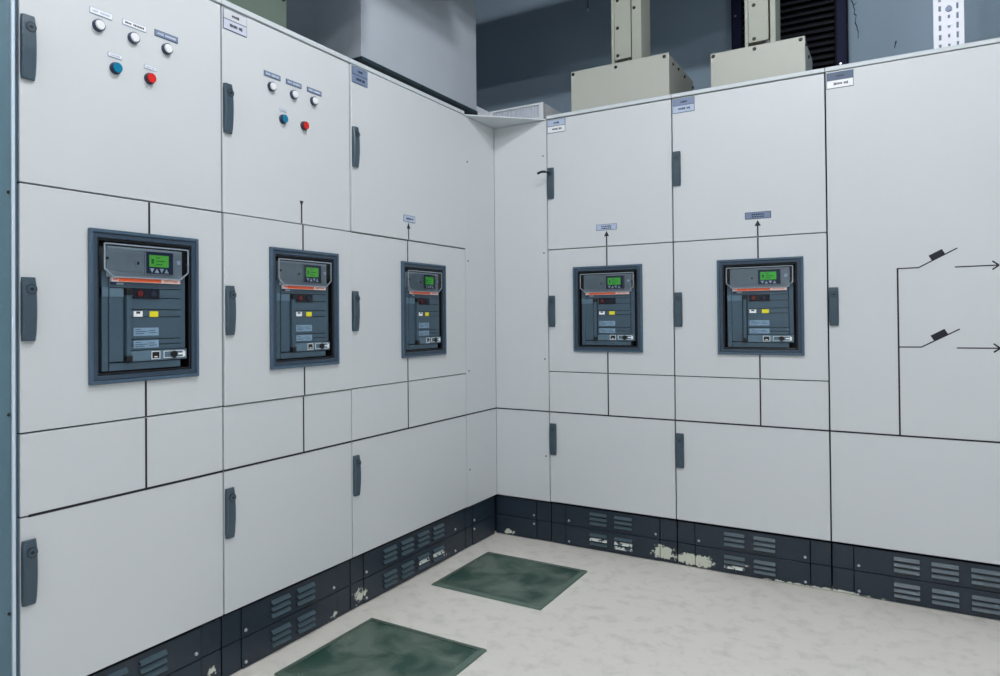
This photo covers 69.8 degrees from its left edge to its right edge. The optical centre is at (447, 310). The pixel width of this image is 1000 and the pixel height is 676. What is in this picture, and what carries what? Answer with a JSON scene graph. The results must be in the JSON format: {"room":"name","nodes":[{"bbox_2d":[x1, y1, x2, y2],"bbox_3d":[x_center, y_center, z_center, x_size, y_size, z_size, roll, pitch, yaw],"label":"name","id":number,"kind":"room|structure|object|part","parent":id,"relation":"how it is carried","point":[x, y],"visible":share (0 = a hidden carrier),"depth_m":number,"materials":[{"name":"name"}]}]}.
{"room":"electrical room","nodes":[
{"label":"electrical room","id":0,"kind":"room"},
{"bbox_2d":[230,531,999,675],"bbox_3d":[0.582,1.226,1.002,5.800,0.100,6.500,-1,-1,32],"label":"floor","id":1,"kind":"structure","parent":0,"point":[627,615],"depth_m":2.68,"materials":[{"name":"paint"}]},
{"bbox_2d":[0,0,222,675],"bbox_3d":[-1.195,0.093,2.189,0.678,2.220,0.715,-1,-1,32],"label":"tall cabinet","id":2,"kind":"object","parent":1,"relation":"on","point":[111,495],"visible":1,"depth_m":1.96,"materials":[{"name":"metal"}]},
{"bbox_3d":[-1.352,0.091,1.901,0.601,2.220,0.062,-1,-1,32],"label":"post","id":3,"kind":"part","parent":2,"relation":"part of","materials":[{"name":"metal"}]},
{"bbox_3d":[-1.204,0.090,1.860,0.294,2.220,0.010,-1,-1,32],"label":"post trim","id":4,"kind":"part","parent":2,"relation":"part of","materials":[{"name":"grey metal"}]},
{"bbox_3d":[-1.059,-0.667,1.805,0.018,0.161,0.036,-1,-1,32],"label":"handle","id":5,"kind":"part","parent":2,"relation":"part of","materials":[{"name":"plastic"}]},
{"bbox_3d":[-1.054,-0.004,1.798,0.018,0.161,0.036,-1,-1,32],"label":"handle","id":6,"kind":"part","parent":2,"relation":"part of","materials":[{"name":"plastic"}]},
{"bbox_3d":[-1.048,0.657,1.791,0.018,0.161,0.036,-1,-1,32],"label":"handle","id":7,"kind":"part","parent":2,"relation":"part of","materials":[{"name":"plastic"}]},
{"bbox_2d":[92,19,105,31],"bbox_3d":[-0.960,-0.786,1.966,0.016,0.033,0.034,-1,-1,32],"label":"lamp","id":8,"kind":"object","parent":2,"relation":"attached to","point":[98,25],"depth_m":1.96,"materials":[{"name":"white plastic"}]},
{"bbox_3d":[-0.961,-0.824,1.977,0.004,0.017,0.066,-1,-1,32],"label":"label plate","id":9,"kind":"part","parent":2,"relation":"part of","materials":[{"name":"white plastic"}]},
{"bbox_3d":[-0.939,-0.718,2.011,0.004,0.012,0.042,-1,-1,32],"label":"label plate","id":10,"kind":"part","parent":2,"relation":"part of","materials":[{"name":"white plastic"}]},
{"bbox_3d":[-0.916,-0.661,2.064,0.018,0.675,0.630,-1,-1,32],"label":"door","id":11,"kind":"part","parent":2,"relation":"part of","materials":[{"name":"paint"}]},
{"bbox_3d":[-0.910,-0.006,2.057,0.018,0.627,0.630,-1,-1,32],"label":"breaker door","id":12,"kind":"part","parent":2,"relation":"part of","materials":[{"name":"paint"}]},
{"bbox_3d":[-0.904,0.752,2.049,0.018,0.462,0.630,-1,-1,32],"label":"door","id":13,"kind":"part","parent":2,"relation":"part of","materials":[{"name":"paint"}]},
{"bbox_3d":[-0.907,0.415,2.053,0.018,0.205,0.630,-1,-1,32],"label":"panel","id":14,"kind":"part","parent":2,"relation":"part of","materials":[{"name":"paint"}]},
{"bbox_2d":[127,32,139,43],"bbox_3d":[-0.903,-0.786,2.055,0.016,0.033,0.034,-1,-1,32],"label":"lamp","id":15,"kind":"object","parent":2,"relation":"attached to","point":[132,37],"depth_m":2.05,"materials":[{"name":"white plastic"}]},
{"bbox_3d":[-0.907,-0.824,2.063,0.004,0.017,0.076,-1,-1,32],"label":"label plate","id":16,"kind":"part","parent":2,"relation":"part of","materials":[{"name":"white plastic"}]},
{"bbox_2d":[88,227,198,385],"bbox_3d":[-0.926,-0.010,2.113,0.134,0.428,0.355,-1,-1,32],"label":"circuit breaker","id":17,"kind":"object","parent":2,"relation":"attached to","point":[141,295],"visible":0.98,"depth_m":2.06,"materials":[{"name":"black plastic"}]},
{"bbox_3d":[-0.934,0.041,2.045,0.074,0.207,0.020,-1,-1,32],"label":"charging lever","id":18,"kind":"part","parent":17,"relation":"part of","materials":[{"name":"plastic"}]},
{"bbox_3d":[-0.880,0.097,2.082,0.003,0.021,0.082,-1,-1,32],"label":"rating plate","id":19,"kind":"part","parent":17,"relation":"part of","materials":[{"name":"plastic"}]},
{"bbox_3d":[-0.881,0.061,2.082,0.003,0.023,0.082,-1,-1,32],"label":"rating plate","id":20,"kind":"part","parent":17,"relation":"part of","materials":[{"name":"plastic"}]},
{"bbox_2d":[116,251,180,265],"bbox_3d":[-0.874,-0.148,2.092,0.005,0.039,0.209,-1,-1,32],"label":"control panel","id":21,"kind":"object","parent":17,"relation":"attached to","point":[123,258],"depth_m":2.08,"materials":[{"name":"black plastic"}]},
{"bbox_2d":[151,351,159,358],"bbox_3d":[-0.862,0.131,2.105,0.005,0.024,0.029,-1,-1,32],"label":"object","id":22,"kind":"structure","parent":17,"relation":"on","point":[154,354],"depth_m":2.10,"materials":[{"name":"plastic"}]},
{"bbox_3d":[-0.918,1.044,2.056,0.034,0.098,0.470,-1,-1,32],"label":"plinth panel","id":23,"kind":"part","parent":2,"relation":"part of","materials":[{"name":"paint"}]},
{"bbox_3d":[-0.878,-0.716,2.105,0.004,0.012,0.040,-1,-1,32],"label":"label plate","id":24,"kind":"part","parent":2,"relation":"part of","materials":[{"name":"white plastic"}]},
{"bbox_3d":[-0.850,-0.827,2.153,0.004,0.019,0.080,-1,-1,32],"label":"label plate","id":25,"kind":"part","parent":2,"relation":"part of","materials":[{"name":"blue plastic"}]},
{"bbox_2d":[161,43,172,54],"bbox_3d":[-0.844,-0.788,2.149,0.016,0.033,0.034,-1,-1,32],"label":"lamp","id":26,"kind":"object","parent":2,"relation":"attached to","point":[166,48],"depth_m":2.14,"materials":[{"name":"white plastic"}]},
{"bbox_3d":[-0.917,1.146,2.055,0.034,0.100,0.470,-1,-1,32],"label":"plinth panel","id":27,"kind":"part","parent":2,"relation":"part of","materials":[{"name":"paint"}]},
{"bbox_3d":[-0.961,-1.012,2.094,0.123,0.018,0.634,-1,-1,32],"label":"trim","id":28,"kind":"part","parent":2,"relation":"part of","materials":[{"name":"paint"}]},
{"bbox_2d":[218,0,351,675],"bbox_3d":[-0.828,0.096,2.760,0.684,2.220,0.639,-1,-1,32],"label":"tall cabinet","id":29,"kind":"object","parent":1,"relation":"on","point":[286,433],"visible":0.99,"depth_m":2.52,"materials":[{"name":"metal"}]},
{"bbox_3d":[-0.718,-0.664,2.341,0.018,0.161,0.036,-1,-1,32],"label":"handle","id":30,"kind":"part","parent":29,"relation":"part of","materials":[{"name":"plastic"}]},
{"bbox_3d":[-0.707,0.660,2.327,0.018,0.161,0.036,-1,-1,32],"label":"handle","id":31,"kind":"part","parent":29,"relation":"part of","materials":[{"name":"plastic"}]},
{"bbox_3d":[-0.708,-0.001,2.331,0.018,0.161,0.036,-1,-1,32],"label":"handle","id":32,"kind":"part","parent":29,"relation":"part of","materials":[{"name":"plastic"}]},
{"bbox_2d":[226,0,285,27],"bbox_3d":[-0.905,-1.216,2.572,0.469,0.400,0.435,-1,-1,32],"label":"box","id":33,"kind":"object","parent":29,"relation":"on","point":[274,11],"visible":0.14,"depth_m":2.56,"materials":[{"name":"green paint"}]},
{"bbox_2d":[267,82,276,91],"bbox_3d":[-0.616,-0.788,2.507,0.016,0.033,0.034,-1,-1,32],"label":"lamp","id":34,"kind":"object","parent":29,"relation":"attached to","point":[271,86],"depth_m":2.50,"materials":[{"name":"white plastic"}]},
{"bbox_3d":[-0.619,-0.829,2.516,0.004,0.018,0.078,-1,-1,32],"label":"label plate","id":35,"kind":"part","parent":29,"relation":"part of","materials":[{"name":"blue plastic"}]},
{"bbox_3d":[-0.618,-1.009,2.633,0.123,0.018,0.639,-1,-1,32],"label":"trim","id":36,"kind":"part","parent":29,"relation":"part of","materials":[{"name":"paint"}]},
{"bbox_3d":[-0.574,-0.658,2.603,0.018,0.675,0.635,-1,-1,32],"label":"door","id":37,"kind":"part","parent":29,"relation":"part of","materials":[{"name":"paint"}]},
{"bbox_3d":[-0.565,0.417,2.591,0.018,0.205,0.635,-1,-1,32],"label":"panel","id":38,"kind":"part","parent":29,"relation":"part of","materials":[{"name":"paint"}]},
{"bbox_3d":[-0.563,-0.003,2.593,0.018,0.627,0.635,-1,-1,32],"label":"breaker door","id":39,"kind":"part","parent":29,"relation":"part of","materials":[{"name":"paint"}]},
{"bbox_3d":[-0.575,1.047,2.595,0.034,0.098,0.475,-1,-1,32],"label":"plinth panel","id":40,"kind":"part","parent":29,"relation":"part of","materials":[{"name":"paint"}]},
{"bbox_3d":[-0.562,0.755,2.588,0.018,0.462,0.635,-1,-1,32],"label":"door","id":41,"kind":"part","parent":29,"relation":"part of","materials":[{"name":"paint"}]},
{"bbox_3d":[-0.575,1.149,2.594,0.034,0.100,0.475,-1,-1,32],"label":"plinth panel","id":42,"kind":"part","parent":29,"relation":"part of","materials":[{"name":"paint"}]},
{"bbox_3d":[-0.563,-0.828,2.605,0.004,0.018,0.078,-1,-1,32],"label":"label plate","id":43,"kind":"part","parent":29,"relation":"part of","materials":[{"name":"blue plastic"}]},
{"bbox_2d":[290,90,297,99],"bbox_3d":[-0.558,-0.787,2.598,0.016,0.033,0.034,-1,-1,32],"label":"lamp","id":44,"kind":"object","parent":29,"relation":"attached to","point":[293,93],"depth_m":2.59,"materials":[{"name":"white plastic"}]},
{"bbox_2d":[269,247,339,369],"bbox_3d":[-0.576,-0.007,2.663,0.138,0.428,0.355,-1,-1,32],"label":"circuit breaker","id":45,"kind":"object","parent":29,"relation":"attached to","point":[303,290],"visible":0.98,"depth_m":2.63,"materials":[{"name":"black plastic"}]},
{"bbox_3d":[-0.585,0.044,2.595,0.074,0.207,0.020,-1,-1,32],"label":"charging lever","id":46,"kind":"part","parent":45,"relation":"part of","materials":[{"name":"plastic"}]},
{"bbox_3d":[-0.531,0.100,2.632,0.003,0.021,0.082,-1,-1,32],"label":"rating plate","id":47,"kind":"part","parent":45,"relation":"part of","materials":[{"name":"plastic"}]},
{"bbox_3d":[-0.531,0.064,2.632,0.003,0.023,0.082,-1,-1,32],"label":"rating plate","id":48,"kind":"part","parent":45,"relation":"part of","materials":[{"name":"plastic"}]},
{"bbox_2d":[285,264,325,275],"bbox_3d":[-0.525,-0.146,2.642,0.005,0.039,0.209,-1,-1,32],"label":"control panel","id":49,"kind":"object","parent":45,"relation":"attached to","point":[290,269],"depth_m":2.63,"materials":[{"name":"black plastic"}]},
{"bbox_2d":[308,343,312,349],"bbox_3d":[-0.513,0.134,2.655,0.005,0.024,0.029,-1,-1,32],"label":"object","id":50,"kind":"structure","parent":45,"relation":"on","point":[310,347],"depth_m":2.65,"materials":[{"name":"plastic"}]},
{"bbox_2d":[310,96,317,105],"bbox_3d":[-0.502,-0.790,2.687,0.016,0.033,0.034,-1,-1,32],"label":"lamp","id":51,"kind":"object","parent":29,"relation":"attached to","point":[313,99],"depth_m":2.68,"materials":[{"name":"white plastic"}]},
{"bbox_3d":[-0.505,-0.828,2.696,0.004,0.018,0.078,-1,-1,32],"label":"label plate","id":52,"kind":"part","parent":29,"relation":"part of","materials":[{"name":"blue plastic"}]},
{"bbox_2d":[274,618,486,675],"bbox_3d":[-0.218,1.193,2.428,0.516,0.008,0.516,-1,-1,32],"label":"rubber mat","id":53,"kind":"object","parent":1,"relation":"on","point":[375,648],"visible":1,"depth_m":2.47,"materials":[{"name":"green rubber"}]},
{"bbox_2d":[347,58,466,609],"bbox_3d":[-0.417,0.099,3.408,0.684,2.220,0.891,-1,-1,32],"label":"tall cabinet","id":54,"kind":"object","parent":1,"relation":"on","point":[407,144],"visible":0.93,"depth_m":3.14,"materials":[{"name":"metal"}]},
{"bbox_3d":[-0.370,-0.661,2.879,0.018,0.161,0.036,-1,-1,32],"label":"handle","id":55,"kind":"part","parent":54,"relation":"part of","materials":[{"name":"plastic"}]},
{"bbox_3d":[-0.369,0.002,2.875,0.018,0.161,0.036,-1,-1,32],"label":"handle","id":56,"kind":"part","parent":54,"relation":"part of","materials":[{"name":"plastic"}]},
{"bbox_3d":[-0.364,0.663,2.869,0.018,0.161,0.036,-1,-1,32],"label":"handle","id":57,"kind":"part","parent":54,"relation":"part of","materials":[{"name":"plastic"}]},
{"bbox_2d":[286,0,477,114],"bbox_3d":[-0.305,-1.711,3.558,0.458,1.399,1.008,-1,-1,32],"label":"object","id":58,"kind":"object","parent":54,"relation":"on","point":[428,46],"visible":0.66,"depth_m":3.31,"materials":[{"name":"grey metal"}]},
{"bbox_3d":[-0.300,-1.035,3.549,0.458,0.048,1.005,-1,-1,32],"label":"frame","id":59,"kind":"part","parent":58,"relation":"part of","materials":[{"name":"black metal"}]},
{"bbox_3d":[-0.207,-1.006,3.280,0.123,0.018,0.891,-1,-1,32],"label":"trim","id":60,"kind":"part","parent":54,"relation":"part of","materials":[{"name":"paint"}]},
{"bbox_3d":[-0.158,-0.655,3.247,0.018,0.675,0.887,-1,-1,32],"label":"door","id":61,"kind":"part","parent":54,"relation":"part of","materials":[{"name":"paint"}]},
{"bbox_3d":[-0.154,0.421,3.239,0.018,0.205,0.887,-1,-1,32],"label":"panel","id":62,"kind":"part","parent":54,"relation":"part of","materials":[{"name":"paint"}]},
{"bbox_3d":[-0.157,0.001,3.243,0.018,0.627,0.887,-1,-1,32],"label":"breaker door","id":63,"kind":"part","parent":54,"relation":"part of","materials":[{"name":"paint"}]},
{"bbox_3d":[-0.173,-0.411,3.198,0.004,0.031,0.088,-1,-1,32],"label":"feeder plate","id":64,"kind":"part","parent":54,"relation":"part of","materials":[{"name":"blue plastic"}]},
{"bbox_3d":[-0.151,0.758,3.235,0.018,0.462,0.887,-1,-1,32],"label":"door","id":65,"kind":"part","parent":54,"relation":"part of","materials":[{"name":"paint"}]},
{"bbox_3d":[-0.164,1.050,3.242,0.034,0.098,0.727,-1,-1,32],"label":"plinth panel","id":66,"kind":"part","parent":54,"relation":"part of","materials":[{"name":"paint"}]},
{"bbox_3d":[-0.164,1.152,3.241,0.034,0.100,0.727,-1,-1,32],"label":"plinth panel","id":67,"kind":"part","parent":54,"relation":"part of","materials":[{"name":"paint"}]},
{"bbox_2d":[401,261,446,357],"bbox_3d":[-0.157,-0.004,3.325,0.134,0.428,0.355,-1,-1,32],"label":"circuit breaker","id":68,"kind":"object","parent":54,"relation":"attached to","point":[423,289],"visible":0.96,"depth_m":3.29,"materials":[{"name":"black plastic"}]},
{"bbox_3d":[-0.165,0.047,3.256,0.074,0.207,0.020,-1,-1,32],"label":"charging lever","id":69,"kind":"part","parent":68,"relation":"part of","materials":[{"name":"plastic"}]},
{"bbox_3d":[-0.111,0.103,3.293,0.003,0.021,0.082,-1,-1,32],"label":"rating plate","id":70,"kind":"part","parent":68,"relation":"part of","materials":[{"name":"plastic"}]},
{"bbox_3d":[-0.111,0.068,3.293,0.003,0.023,0.082,-1,-1,32],"label":"rating plate","id":71,"kind":"part","parent":68,"relation":"part of","materials":[{"name":"plastic"}]},
{"bbox_2d":[461,114,552,548],"bbox_3d":[0.205,0.103,4.118,0.972,2.218,0.973,-1,-1,32],"label":"tall cabinet","id":72,"kind":"object","parent":1,"relation":"on","point":[507,275],"visible":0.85,"depth_m":3.78,"materials":[{"name":"metal"}]},
{"bbox_3d":[0.166,0.002,3.752,0.018,1.985,0.312,-1,-1,32],"label":"panel","id":73,"kind":"part","parent":72,"relation":"part of","materials":[{"name":"paint"}]},
{"bbox_3d":[0.175,1.053,3.776,0.034,0.098,0.230,-1,-1,32],"label":"plinth panel","id":74,"kind":"part","parent":72,"relation":"part of","materials":[{"name":"paint"}]},
{"bbox_3d":[0.175,1.155,3.775,0.034,0.100,0.230,-1,-1,32],"label":"plinth panel","id":75,"kind":"part","parent":72,"relation":"part of","materials":[{"name":"paint"}]},
{"bbox_3d":[0.281,-0.997,3.746,0.408,0.006,0.409,-1,-1,32],"label":"corner plate","id":76,"kind":"part","parent":72,"relation":"part of","materials":[{"name":"paint"}]},
{"bbox_3d":[0.373,1.052,3.834,0.238,0.098,0.034,-1,-1,32],"label":"plinth panel","id":77,"kind":"part","parent":72,"relation":"part of","materials":[{"name":"paint"}]},
{"bbox_3d":[0.374,1.154,3.833,0.238,0.100,0.034,-1,-1,32],"label":"plinth panel","id":78,"kind":"part","parent":72,"relation":"part of","materials":[{"name":"paint"}]},
{"bbox_2d":[477,102,560,118],"bbox_3d":[0.232,-1.073,4.121,0.725,0.126,0.490,-1,-1,32],"label":"vent box","id":79,"kind":"object","parent":72,"relation":"on","point":[540,110],"visible":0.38,"depth_m":3.97,"materials":[{"name":"white metal"}]},
{"bbox_2d":[494,105,538,117],"bbox_3d":[0.385,-1.074,4.000,0.280,0.108,0.018,-1,-1,32],"label":"grille","id":80,"kind":"object","parent":79,"relation":"attached to","point":[526,111],"depth_m":3.98,"materials":[{"name":"white metal"}]},
{"bbox_3d":[0.394,0.000,3.804,0.310,1.985,0.018,-1,-1,32],"label":"panel","id":81,"kind":"part","parent":72,"relation":"part of","materials":[{"name":"paint"}]},
{"bbox_3d":[0.222,1.107,4.069,0.908,0.208,0.909,-1,-1,32],"label":"plinth frame","id":82,"kind":"part","parent":72,"relation":"part of","materials":[{"name":"black metal"}]},
{"bbox_2d":[432,552,586,610],"bbox_3d":[0.284,1.197,3.203,0.525,0.008,0.508,-1,-1,32],"label":"rubber mat","id":83,"kind":"object","parent":1,"relation":"on","point":[525,583],"visible":1,"depth_m":3.16,"materials":[{"name":"green rubber"}]},
{"bbox_2d":[546,94,678,563],"bbox_3d":[0.966,0.092,3.810,0.643,2.220,0.678,-1,-1,32],"label":"tall cabinet","id":84,"kind":"object","parent":1,"relation":"on","point":[612,428],"visible":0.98,"depth_m":3.52,"materials":[{"name":"metal"}]},
{"bbox_3d":[0.530,-0.660,3.700,0.036,0.161,0.018,-1,-1,32],"label":"handle","id":85,"kind":"part","parent":84,"relation":"part of","materials":[{"name":"plastic"}]},
{"bbox_3d":[0.535,0.003,3.693,0.036,0.161,0.018,-1,-1,32],"label":"handle","id":86,"kind":"part","parent":84,"relation":"part of","materials":[{"name":"plastic"}]},
{"bbox_3d":[0.541,0.664,3.686,0.036,0.161,0.018,-1,-1,32],"label":"handle","id":87,"kind":"part","parent":84,"relation":"part of","materials":[{"name":"plastic"}]},
{"bbox_3d":[0.786,-0.415,3.545,0.106,0.031,0.004,-1,-1,32],"label":"feeder plate","id":88,"kind":"part","parent":84,"relation":"part of","materials":[{"name":"plastic"}]},
{"bbox_2d":[573,264,642,352],"bbox_3d":[0.819,-0.009,3.586,0.355,0.428,0.134,-1,-1,32],"label":"circuit breaker","id":89,"kind":"object","parent":84,"relation":"attached to","point":[607,300],"visible":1,"depth_m":3.54,"materials":[{"name":"black plastic"}]},
{"bbox_3d":[0.752,0.043,3.593,0.020,0.207,0.074,-1,-1,32],"label":"charging lever","id":90,"kind":"part","parent":89,"relation":"part of","materials":[{"name":"plastic"}]},
{"bbox_3d":[0.790,0.099,3.539,0.082,0.021,0.003,-1,-1,32],"label":"rating plate","id":91,"kind":"part","parent":89,"relation":"part of","materials":[{"name":"plastic"}]},
{"bbox_3d":[0.790,0.063,3.539,0.082,0.023,0.003,-1,-1,32],"label":"rating plate","id":92,"kind":"part","parent":89,"relation":"part of","materials":[{"name":"blue plastic"}]},
{"bbox_3d":[0.816,-1.011,3.599,0.643,0.018,0.123,-1,-1,32],"label":"trim","id":93,"kind":"part","parent":84,"relation":"part of","materials":[{"name":"paint"}]},
{"bbox_3d":[0.793,-0.659,3.554,0.639,0.675,0.018,-1,-1,32],"label":"door","id":94,"kind":"part","parent":84,"relation":"part of","materials":[{"name":"paint"}]},
{"bbox_3d":[0.798,-0.004,3.547,0.639,0.627,0.018,-1,-1,32],"label":"breaker door","id":95,"kind":"part","parent":84,"relation":"part of","materials":[{"name":"paint"}]},
{"bbox_3d":[0.802,0.416,3.543,0.639,0.205,0.018,-1,-1,32],"label":"panel","id":96,"kind":"part","parent":84,"relation":"part of","materials":[{"name":"paint"}]},
{"bbox_3d":[0.817,1.045,3.552,0.479,0.098,0.034,-1,-1,32],"label":"plinth panel","id":97,"kind":"part","parent":84,"relation":"part of","materials":[{"name":"paint"}]},
{"bbox_3d":[0.818,1.147,3.551,0.479,0.100,0.034,-1,-1,32],"label":"plinth panel","id":98,"kind":"part","parent":84,"relation":"part of","materials":[{"name":"paint"}]},
{"bbox_3d":[0.804,0.754,3.539,0.639,0.462,0.018,-1,-1,32],"label":"door","id":99,"kind":"part","parent":84,"relation":"part of","materials":[{"name":"paint"}]},
{"bbox_2d":[571,52,693,111],"bbox_3d":[0.975,-1.126,3.747,0.502,0.212,0.494,-1,-1,32],"label":"box","id":100,"kind":"object","parent":84,"relation":"on","point":[658,75],"visible":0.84,"depth_m":3.54,"materials":[{"name":"paint"}]},
{"bbox_2d":[611,0,649,63],"bbox_3d":[0.928,-1.826,3.641,0.153,1.187,0.160,-1,-1,32],"label":"duct","id":101,"kind":"object","parent":100,"relation":"on","point":[630,19],"visible":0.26,"depth_m":3.58,"materials":[{"name":"metal"}]},
{"bbox_3d":[0.911,-1.843,3.655,0.083,1.152,0.136,-1,-1,32],"label":"panel","id":102,"kind":"part","parent":101,"relation":"part of","materials":[{"name":"metal"}]},
{"bbox_3d":[0.979,-1.124,3.754,0.492,0.210,0.479,-1,-1,32],"label":"casing","id":103,"kind":"part","parent":100,"relation":"part of","materials":[{"name":"paint"}]},
{"bbox_2d":[671,68,832,589],"bbox_3d":[1.510,0.084,3.464,0.642,2.220,0.678,-1,-1,32],"label":"tall cabinet","id":104,"kind":"object","parent":1,"relation":"on","point":[749,158],"visible":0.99,"depth_m":3.18,"materials":[{"name":"metal"}]},
{"bbox_3d":[1.074,-0.668,3.354,0.036,0.161,0.018,-1,-1,32],"label":"handle","id":105,"kind":"part","parent":104,"relation":"part of","materials":[{"name":"plastic"}]},
{"bbox_3d":[1.079,-0.005,3.347,0.036,0.161,0.018,-1,-1,32],"label":"handle","id":106,"kind":"part","parent":104,"relation":"part of","materials":[{"name":"plastic"}]},
{"bbox_3d":[1.085,0.656,3.340,0.036,0.161,0.018,-1,-1,32],"label":"handle","id":107,"kind":"part","parent":104,"relation":"part of","materials":[{"name":"plastic"}]},
{"bbox_3d":[1.360,-1.019,3.254,0.642,0.018,0.123,-1,-1,32],"label":"trim","id":108,"kind":"part","parent":104,"relation":"part of","materials":[{"name":"paint"}]},
{"bbox_3d":[1.337,-0.667,3.209,0.638,0.675,0.018,-1,-1,32],"label":"door","id":109,"kind":"part","parent":104,"relation":"part of","materials":[{"name":"paint"}]},
{"bbox_3d":[1.342,-0.013,3.202,0.638,0.627,0.018,-1,-1,32],"label":"breaker door","id":110,"kind":"part","parent":104,"relation":"part of","materials":[{"name":"paint"}]},
{"bbox_3d":[1.345,0.408,3.197,0.638,0.205,0.018,-1,-1,32],"label":"panel","id":111,"kind":"part","parent":104,"relation":"part of","materials":[{"name":"paint"}]},
{"bbox_3d":[1.361,1.037,3.207,0.478,0.098,0.034,-1,-1,32],"label":"plinth panel","id":112,"kind":"part","parent":104,"relation":"part of","materials":[{"name":"paint"}]},
{"bbox_3d":[1.362,1.139,3.206,0.478,0.100,0.034,-1,-1,32],"label":"plinth panel","id":113,"kind":"part","parent":104,"relation":"part of","materials":[{"name":"paint"}]},
{"bbox_3d":[1.348,0.745,3.194,0.638,0.462,0.018,-1,-1,32],"label":"door","id":114,"kind":"part","parent":104,"relation":"part of","materials":[{"name":"paint"}]},
{"bbox_3d":[1.377,-0.424,3.170,0.108,0.031,0.004,-1,-1,32],"label":"feeder plate","id":115,"kind":"part","parent":104,"relation":"part of","materials":[{"name":"blue plastic"}]},
{"bbox_3d":[1.529,1.090,3.470,0.636,0.208,0.600,-1,-1,32],"label":"plinth frame","id":116,"kind":"part","parent":104,"relation":"part of","materials":[{"name":"black metal"}]},
{"bbox_2d":[717,256,804,355],"bbox_3d":[1.410,-0.018,3.210,0.355,0.428,0.134,-1,-1,32],"label":"circuit breaker","id":117,"kind":"object","parent":104,"relation":"attached to","point":[760,301],"visible":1,"depth_m":3.16,"materials":[{"name":"black plastic"}]},
{"bbox_3d":[1.343,0.034,3.218,0.020,0.207,0.074,-1,-1,32],"label":"charging lever","id":118,"kind":"part","parent":117,"relation":"part of","materials":[{"name":"plastic"}]},
{"bbox_3d":[1.381,0.054,3.164,0.082,0.023,0.003,-1,-1,32],"label":"rating plate","id":119,"kind":"part","parent":117,"relation":"part of","materials":[{"name":"blue plastic"}]},
{"bbox_3d":[1.381,0.090,3.164,0.082,0.021,0.003,-1,-1,32],"label":"rating plate","id":120,"kind":"part","parent":117,"relation":"part of","materials":[{"name":"plastic"}]},
{"bbox_2d":[736,271,786,279],"bbox_3d":[1.387,-0.156,3.158,0.209,0.039,0.005,-1,-1,32],"label":"control panel","id":121,"kind":"object","parent":117,"relation":"attached to","point":[740,275],"depth_m":3.15,"materials":[{"name":"black plastic"}]},
{"bbox_2d":[710,36,811,86],"bbox_3d":[1.475,-1.110,3.344,0.397,0.164,0.349,-1,-1,32],"label":"box","id":122,"kind":"object","parent":104,"relation":"on","point":[792,55],"visible":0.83,"depth_m":3.20,"materials":[{"name":"paint"}]},
{"bbox_2d":[744,0,779,46],"bbox_3d":[1.453,-1.810,3.311,0.130,1.235,0.154,-1,-1,32],"label":"duct","id":123,"kind":"object","parent":122,"relation":"on","point":[762,17],"visible":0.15,"depth_m":3.25,"materials":[{"name":"metal"}]},
{"bbox_3d":[1.446,-1.827,3.315,0.085,1.200,0.136,-1,-1,32],"label":"panel","id":124,"kind":"part","parent":123,"relation":"part of","materials":[{"name":"metal"}]},
{"bbox_3d":[1.478,-1.108,3.351,0.387,0.161,0.334,-1,-1,32],"label":"casing","id":125,"kind":"part","parent":122,"relation":"part of","materials":[{"name":"paint"}]},
{"bbox_2d":[825,37,999,619],"bbox_3d":[2.158,0.074,3.053,0.890,2.220,0.678,-1,-1,32],"label":"tall cabinet","id":126,"kind":"object","parent":1,"relation":"on","point":[913,139],"visible":1,"depth_m":2.85,"materials":[{"name":"metal"}]},
{"bbox_3d":[1.623,-0.018,3.002,0.036,0.161,0.018,-1,-1,32],"label":"handle","id":127,"kind":"part","parent":126,"relation":"part of","materials":[{"name":"plastic"}]},
{"bbox_3d":[2.008,-1.029,2.843,0.890,0.018,0.123,-1,-1,32],"label":"trim","id":128,"kind":"part","parent":126,"relation":"part of","materials":[{"name":"paint"}]},
{"bbox_3d":[1.988,-0.258,2.793,0.886,1.517,0.018,-1,-1,32],"label":"door","id":129,"kind":"part","parent":126,"relation":"part of","materials":[{"name":"paint"}]},
{"bbox_3d":[2.176,1.080,3.058,0.883,0.208,0.600,-1,-1,32],"label":"plinth frame","id":130,"kind":"part","parent":126,"relation":"part of","materials":[{"name":"black metal"}]},
{"bbox_3d":[1.996,0.736,2.783,0.886,0.462,0.018,-1,-1,32],"label":"door","id":131,"kind":"part","parent":126,"relation":"part of","materials":[{"name":"paint"}]},
{"bbox_3d":[2.009,1.027,2.796,0.725,0.098,0.034,-1,-1,32],"label":"plinth panel","id":132,"kind":"part","parent":126,"relation":"part of","materials":[{"name":"paint"}]},
{"bbox_3d":[2.010,1.129,2.795,0.725,0.100,0.034,-1,-1,32],"label":"plinth panel","id":133,"kind":"part","parent":126,"relation":"part of","materials":[{"name":"paint"}]},
{"bbox_2d":[933,0,963,48],"bbox_3d":[2.000,-1.737,2.866,0.100,1.399,0.058,-1,-1,32],"label":"channel","id":134,"kind":"object","parent":126,"relation":"on","point":[946,10],"visible":0.77,"depth_m":2.84,"materials":[{"name":"white metal"}]},
{"bbox_2d":[476,0,999,112],"bbox_3d":[2.281,-0.620,3.723,5.800,3.620,0.102,-1,-1,32],"label":"wall","id":135,"kind":"structure","parent":0,"point":[528,51],"depth_m":4.50,"materials":[{"name":"paint"}]},
{"bbox_2d":[731,0,848,69],"bbox_3d":[1.853,-1.555,3.891,0.570,1.000,0.083,-1,-1,32],"label":"louvres","id":136,"kind":"object","parent":135,"relation":"attached to","point":[823,24],"visible":0.4,"depth_m":3.83,"materials":[{"name":"black metal"}]}
]}

